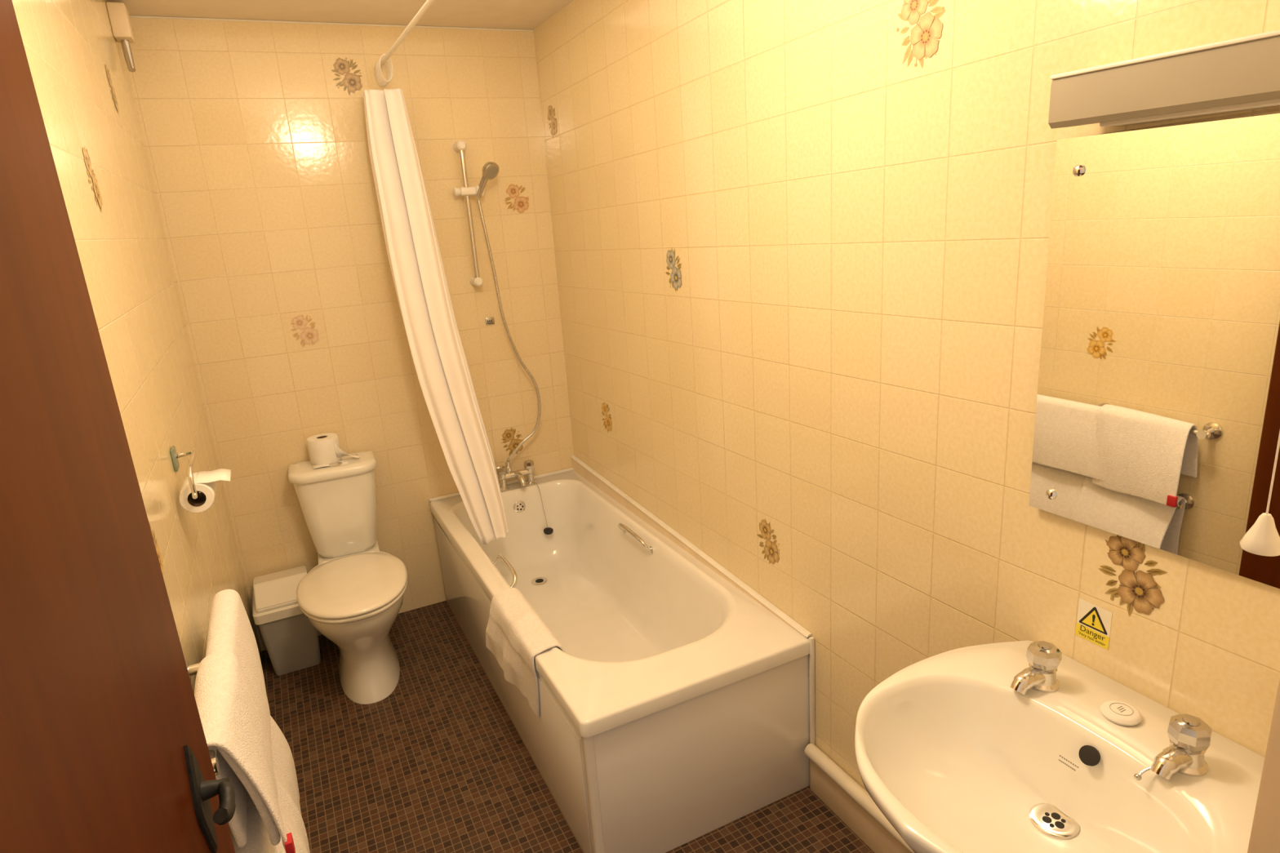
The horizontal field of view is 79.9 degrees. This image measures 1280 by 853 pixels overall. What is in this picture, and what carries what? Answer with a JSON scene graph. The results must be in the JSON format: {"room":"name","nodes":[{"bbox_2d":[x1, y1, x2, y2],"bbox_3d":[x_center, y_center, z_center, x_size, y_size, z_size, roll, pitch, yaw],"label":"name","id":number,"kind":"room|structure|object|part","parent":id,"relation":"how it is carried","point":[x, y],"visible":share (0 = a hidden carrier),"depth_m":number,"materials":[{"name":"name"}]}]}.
{"room":"bathroom","nodes":[
{"label":"bathroom","id":0,"kind":"room"},
{"bbox_2d":[12,0,262,693],"bbox_3d":[-1.016,0.132,1.498,0.102,2.413,3.130,-11,17,-24],"label":"wall","id":1,"kind":"structure","parent":0,"point":[78,68],"depth_m":1.76,"materials":[{"name":"beige tile"}]},
{"bbox_2d":[0,0,235,852],"bbox_3d":[-0.430,0.521,0.690,0.084,2.012,0.766,-10,17,-21],"label":"door","id":2,"kind":"structure","parent":1,"relation":"in","point":[104,748],"depth_m":0.70,"materials":[{"name":"red wood"}]},
{"bbox_3d":[-0.536,0.458,0.935,0.007,0.160,0.050,-10,17,-21],"label":"handle","id":3,"kind":"part","parent":2,"relation":"part of","materials":[{"name":"black metal"}]},
{"bbox_3d":[-0.508,0.451,0.918,0.038,0.030,0.077,-11,17,-24],"label":"lever","id":4,"kind":"part","parent":2,"relation":"part of","materials":[{"name":"black metal"}]},
{"bbox_2d":[106,1,135,71],"bbox_3d":[-1.636,-1.229,2.427,0.050,0.194,0.090,-11,17,-24],"label":"wall box","id":5,"kind":"object","parent":1,"relation":"attached to","point":[118,14],"visible":1,"depth_m":2.38,"materials":[{"name":"beige paint"}]},
{"bbox_2d":[169,445,199,498],"bbox_3d":[-1.086,0.108,1.825,0.055,0.091,0.199,-11,17,-24],"label":"toilet roll holder","id":6,"kind":"object","parent":1,"relation":"attached to","point":[174,455],"visible":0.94,"depth_m":1.83,"materials":[{"name":"grey metal"}]},
{"bbox_3d":[-1.141,0.079,1.875,0.008,0.055,0.050,-11,17,-24],"label":"plate","id":7,"kind":"part","parent":6,"relation":"part of","materials":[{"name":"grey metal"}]},
{"bbox_2d":[184,658,219,775],"bbox_3d":[-0.779,0.497,1.351,0.071,0.054,0.435,-11,17,-24],"label":"towel rail","id":8,"kind":"object","parent":1,"relation":"attached to","point":[192,669],"visible":0.19,"depth_m":1.23,"materials":[{"name":"silver metal"}]},
{"bbox_2d":[205,589,280,847],"bbox_3d":[-0.798,0.549,1.526,0.087,0.254,0.585,-11,17,-24],"label":"bath towel","id":9,"kind":"object","parent":8,"relation":"hanging from","point":[230,630],"visible":0.56,"depth_m":1.54,"materials":[{"name":"white fabric"}]},
{"bbox_2d":[194,651,295,852],"bbox_3d":[-0.716,0.592,1.372,0.132,0.281,0.298,-11,17,-24],"label":"hand towel","id":10,"kind":"object","parent":9,"relation":"on","point":[230,720],"visible":0.73,"depth_m":1.33,"materials":[{"name":"white fabric"}]},
{"bbox_2d":[178,468,231,512],"bbox_3d":[-1.041,0.154,1.839,0.111,0.072,0.106,-11,17,-24],"label":"toilet roll","id":11,"kind":"object","parent":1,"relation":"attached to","point":[204,481],"visible":0.91,"depth_m":1.80,"materials":[{"name":"paper"}]},
{"bbox_3d":[-0.773,0.737,1.442,0.071,0.054,0.385,-11,17,-24],"label":"towel rail","id":12,"kind":"object","parent":1,"relation":"attached to","visible":0},
{"bbox_2d":[227,778,310,852],"bbox_3d":[-0.711,0.859,1.473,0.142,0.346,0.309,-11,17,-24],"label":"hand towel","id":13,"kind":"object","parent":12,"relation":"hanging from","point":[258,837],"visible":0.22,"depth_m":1.43,"materials":[{"name":"white fabric"}]},
{"bbox_2d":[270,715,302,817],"bbox_3d":[-0.783,0.829,1.612,0.120,0.338,0.530,-11,17,-24],"label":"bath towel","id":14,"kind":"object","parent":12,"relation":"hanging from","point":[284,768],"visible":0.05,"depth_m":1.75,"materials":[{"name":"white fabric"}]},
{"bbox_2d":[106,0,573,30],"bbox_3d":[-0.423,-1.216,1.525,1.667,0.080,3.230,-11,17,-24],"label":"ceiling","id":15,"kind":"structure","parent":0,"point":[489,14],"depth_m":2.71,"materials":[{"name":"paint"}]},
{"bbox_2d":[379,0,435,70],"bbox_3d":[-0.600,-1.246,2.119,0.052,0.164,1.826,-11,17,-24],"label":"curtain rod","id":16,"kind":"object","parent":15,"relation":"hanging from","point":[428,3],"visible":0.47,"depth_m":2.39,"materials":[{"name":"white plastic"}]},
{"bbox_2d":[362,53,508,545],"bbox_3d":[-0.788,-0.449,2.941,0.224,1.849,0.505,-18,21,-41],"label":"shower curtain","id":17,"kind":"object","parent":16,"relation":"hanging from","point":[411,242],"visible":1,"depth_m":2.93,"materials":[{"name":"fabric"}]},
{"bbox_2d":[1239,431,1279,556],"bbox_3d":[0.515,-0.402,0.533,0.080,1.067,0.080,-11,17,-24],"label":"pull cord","id":18,"kind":"object","parent":15,"relation":"hanging from","point":[1263,538],"visible":1,"depth_m":0.67,"materials":[{"name":"white plastic"}]},
{"bbox_3d":[0.515,-0.407,0.532,0.002,1.018,0.002,10,21,40],"label":"cord","id":19,"kind":"part","parent":18,"relation":"part of","materials":[{"name":"white fabric"}]},
{"bbox_2d":[127,17,573,650],"bbox_3d":[-1.036,-0.358,3.224,1.667,2.413,0.102,-11,17,-24],"label":"wall","id":20,"kind":"structure","parent":0,"point":[255,134],"depth_m":3.04,"materials":[{"name":"beige tile"}]},
{"bbox_2d":[129,15,533,31],"bbox_3d":[-1.093,-1.501,2.850,1.467,0.005,0.005,-11,17,-24],"label":"trim","id":21,"kind":"structure","parent":20,"relation":"attached to","point":[138,16],"depth_m":2.81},
{"bbox_2d":[453,140,484,286],"bbox_3d":[-0.691,-0.874,3.159,0.130,0.581,0.096,-6,16,-5],"label":"shower rail","id":22,"kind":"object","parent":20,"relation":"attached to","point":[460,146],"visible":0.97,"depth_m":3.12,"materials":[{"name":"silver metal"}]},
{"bbox_2d":[475,161,541,462],"bbox_3d":[-0.537,-0.454,3.259,0.185,1.278,0.134,-11,17,-24],"label":"shower","id":23,"kind":"object","parent":22,"relation":"attached to","point":[490,170],"visible":1,"depth_m":3.22,"materials":[{"name":"metal"}]},
{"bbox_3d":[-0.631,-0.984,3.085,0.088,0.117,0.036,8,20,36],"label":"handle","id":24,"kind":"part","parent":23,"relation":"part of","materials":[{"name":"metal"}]},
{"bbox_2d":[485,316,494,324],"bbox_3d":[-0.654,-0.460,3.333,0.038,0.032,0.006,-11,17,-24],"label":"wall plate","id":25,"kind":"object","parent":20,"relation":"attached to","point":[489,321],"visible":1,"depth_m":3.33,"materials":[{"name":"metal"}]},
{"bbox_2d":[262,600,874,852],"bbox_3d":[-0.017,1.292,1.740,1.667,0.080,4.300,-11,17,-24],"label":"floor","id":26,"kind":"structure","parent":0,"point":[438,764],"depth_m":2.43,"materials":[{"name":"tile"}]},
{"bbox_2d":[252,565,320,675],"bbox_3d":[-1.417,0.777,3.086,0.228,0.361,0.262,-11,17,-24],"label":"waste bin","id":27,"kind":"object","parent":26,"relation":"on","point":[291,642],"visible":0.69,"depth_m":2.99,"materials":[{"name":"grey plastic"}]},
{"bbox_2d":[288,450,407,704],"bbox_3d":[-1.096,0.579,2.916,0.384,0.791,0.758,-10,17,-21],"label":"toilet","id":28,"kind":"object","parent":26,"relation":"on","point":[353,597],"visible":1,"depth_m":2.87,"materials":[{"name":"white ceramic"}]},
{"bbox_3d":[-1.229,0.164,3.058,0.328,0.039,0.211,-10,17,-21],"label":"cistern lid","id":29,"kind":"part","parent":28,"relation":"part of","materials":[{"name":"white ceramic"}]},
{"bbox_2d":[306,432,359,468],"bbox_3d":[-1.226,0.090,3.057,0.181,0.102,0.163,-11,17,-24],"label":"toilet roll","id":30,"kind":"object","parent":28,"relation":"on","point":[324,450],"visible":1,"depth_m":3.02,"materials":[{"name":"paper"}]},
{"bbox_3d":[-1.050,0.570,2.795,0.384,0.026,0.510,-10,17,-21],"label":"lid","id":31,"kind":"part","parent":28,"relation":"part of","materials":[{"name":"beige plastic"}]},
{"bbox_3d":[-1.048,0.592,2.801,0.380,0.017,0.505,-10,17,-21],"label":"seat","id":32,"kind":"part","parent":28,"relation":"part of","materials":[{"name":"beige plastic"}]},
{"bbox_2d":[428,455,815,852],"bbox_3d":[-0.213,0.638,2.805,0.699,0.620,1.790,-11,17,-24],"label":"bathtub","id":33,"kind":"object","parent":26,"relation":"on","point":[677,707],"visible":0.96,"depth_m":2.18,"materials":[{"name":"white plastic"}]},
{"bbox_3d":[-0.623,0.198,3.442,0.046,0.040,0.046,10,21,40],"label":"knob","id":34,"kind":"part","parent":33,"relation":"part of","materials":[{"name":"silver metal"}]},
{"bbox_3d":[-0.480,0.514,2.713,0.042,0.067,0.262,-11,17,-24],"label":"grip handle","id":35,"kind":"part","parent":33,"relation":"part of","materials":[{"name":"silver metal"}]},
{"bbox_3d":[-0.509,0.777,2.700,0.022,0.450,1.748,-11,17,-24],"label":"panel","id":36,"kind":"part","parent":33,"relation":"part of","materials":[{"name":"white plastic"}]},
{"bbox_2d":[485,587,565,717],"bbox_3d":[-0.353,0.684,2.364,0.138,0.245,0.440,-12,18,-26],"label":"hand towel","id":37,"kind":"object","parent":33,"relation":"on","point":[515,633],"visible":0.98,"depth_m":2.29,"materials":[{"name":"white fabric"}]},
{"bbox_3d":[-0.507,0.175,3.496,0.046,0.040,0.046,-5,16,-3],"label":"knob","id":38,"kind":"part","parent":33,"relation":"part of","materials":[{"name":"silver metal"}]},
{"bbox_3d":[-0.456,0.358,3.491,0.005,0.214,0.089,-18,21,-40],"label":"chain","id":39,"kind":"part","parent":33,"relation":"part of","materials":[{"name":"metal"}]},
{"bbox_2d":[430,470,809,737],"bbox_3d":[-0.215,0.629,2.803,0.697,0.366,1.784,-11,17,-24],"label":"tub","id":40,"kind":"object","parent":33,"relation":"in","point":[658,640],"depth_m":2.64,"materials":[{"name":"white plastic"}]},
{"bbox_3d":[-0.025,0.422,2.924,0.042,0.067,0.262,-11,17,-24],"label":"grip handle","id":41,"kind":"part","parent":33,"relation":"part of","materials":[{"name":"silver metal"}]},
{"bbox_3d":[0.189,0.907,2.072,0.674,0.450,0.016,-11,17,-24],"label":"panel","id":42,"kind":"part","parent":33,"relation":"part of","materials":[{"name":"white plastic"}]},
{"bbox_2d":[533,0,1279,791],"bbox_3d":[0.382,-0.150,2.144,0.102,2.413,3.130,-11,17,-24],"label":"wall","id":43,"kind":"structure","parent":0,"point":[801,247],"depth_m":1.75,"materials":[{"name":"beige tile"}]},
{"bbox_2d":[804,743,914,852],"bbox_3d":[0.766,1.067,1.671,0.039,0.038,1.236,-11,17,-24],"label":"pipe","id":44,"kind":"object","parent":43,"relation":"attached to","point":[822,761],"visible":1,"depth_m":2.04,"materials":[{"name":"paint"}]},
{"bbox_2d":[809,759,910,852],"bbox_3d":[0.781,1.145,1.698,0.022,0.118,1.240,-11,17,-24],"label":"baseboard","id":45,"kind":"structure","parent":43,"relation":"attached to","point":[846,809],"depth_m":2.08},
{"bbox_2d":[854,640,1264,852],"bbox_3d":[0.630,0.865,1.264,0.546,0.912,0.556,-11,17,-24],"label":"basin","id":46,"kind":"object","parent":43,"relation":"attached to","point":[1010,747],"visible":1,"depth_m":1.24,"materials":[{"name":"white ceramic"}]},
{"bbox_2d":[1009,640,1062,694],"bbox_3d":[0.676,0.414,1.310,0.100,0.077,0.056,-11,17,-24],"label":"tap","id":47,"kind":"object","parent":46,"relation":"on","point":[1043,658],"depth_m":1.30,"materials":[{"name":"metal"}]},
{"bbox_2d":[1100,700,1142,725],"bbox_3d":[0.775,0.461,1.232,0.058,0.014,0.058,-11,17,-24],"label":"soap","id":48,"kind":"object","parent":46,"relation":"on","point":[1120,713],"visible":1,"depth_m":1.22,"materials":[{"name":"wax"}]},
{"bbox_3d":[0.740,0.505,1.112,0.035,0.027,0.010,2,17,19],"label":"plug chain","id":49,"kind":"part","parent":46,"relation":"part of","materials":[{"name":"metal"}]},
{"bbox_2d":[1150,714,1212,780],"bbox_3d":[0.780,0.464,1.106,0.100,0.077,0.056,-11,17,-24],"label":"tap","id":50,"kind":"object","parent":46,"relation":"on","point":[1182,757],"depth_m":1.10,"materials":[{"name":"metal"}]},
{"bbox_2d":[1075,598,1112,649],"bbox_3d":[0.796,0.347,1.343,0.002,0.072,0.060,-11,17,-24],"label":"warning sign","id":51,"kind":"object","parent":43,"relation":"attached to","point":[1093,622],"visible":1,"depth_m":1.34,"materials":[{"name":"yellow plastic"}]},
{"bbox_2d":[1028,113,1279,588],"bbox_3d":[0.807,-0.104,1.094,0.024,0.630,0.506,-11,17,-24],"label":"wall mirror","id":52,"kind":"object","parent":43,"relation":"attached to","point":[1157,418],"visible":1,"depth_m":1.14,"materials":[{"name":"clear glass"}]},
{"bbox_2d":[1048,29,1279,128],"bbox_3d":[0.760,-0.443,0.965,0.092,0.079,0.472,-11,17,-24],"label":"wall light","id":53,"kind":"object","parent":43,"relation":"attached to","point":[1242,73],"visible":1,"depth_m":1.00,"materials":[{"name":"white plastic"}]},
{"bbox_3d":[0.357,0.318,0.505,1.467,2.413,0.100,-11,17,-24],"label":"wall","id":54,"kind":"structure","parent":0,"visible":0},
{"bbox_2d":[1247,677,1279,852],"bbox_3d":[0.570,0.448,0.643,0.020,2.060,0.115,-11,17,-24],"label":"trim","id":55,"kind":"structure","parent":54,"relation":"attached to","point":[1264,837],"depth_m":0.65,"materials":[{"name":"beige paint"}]}
]}

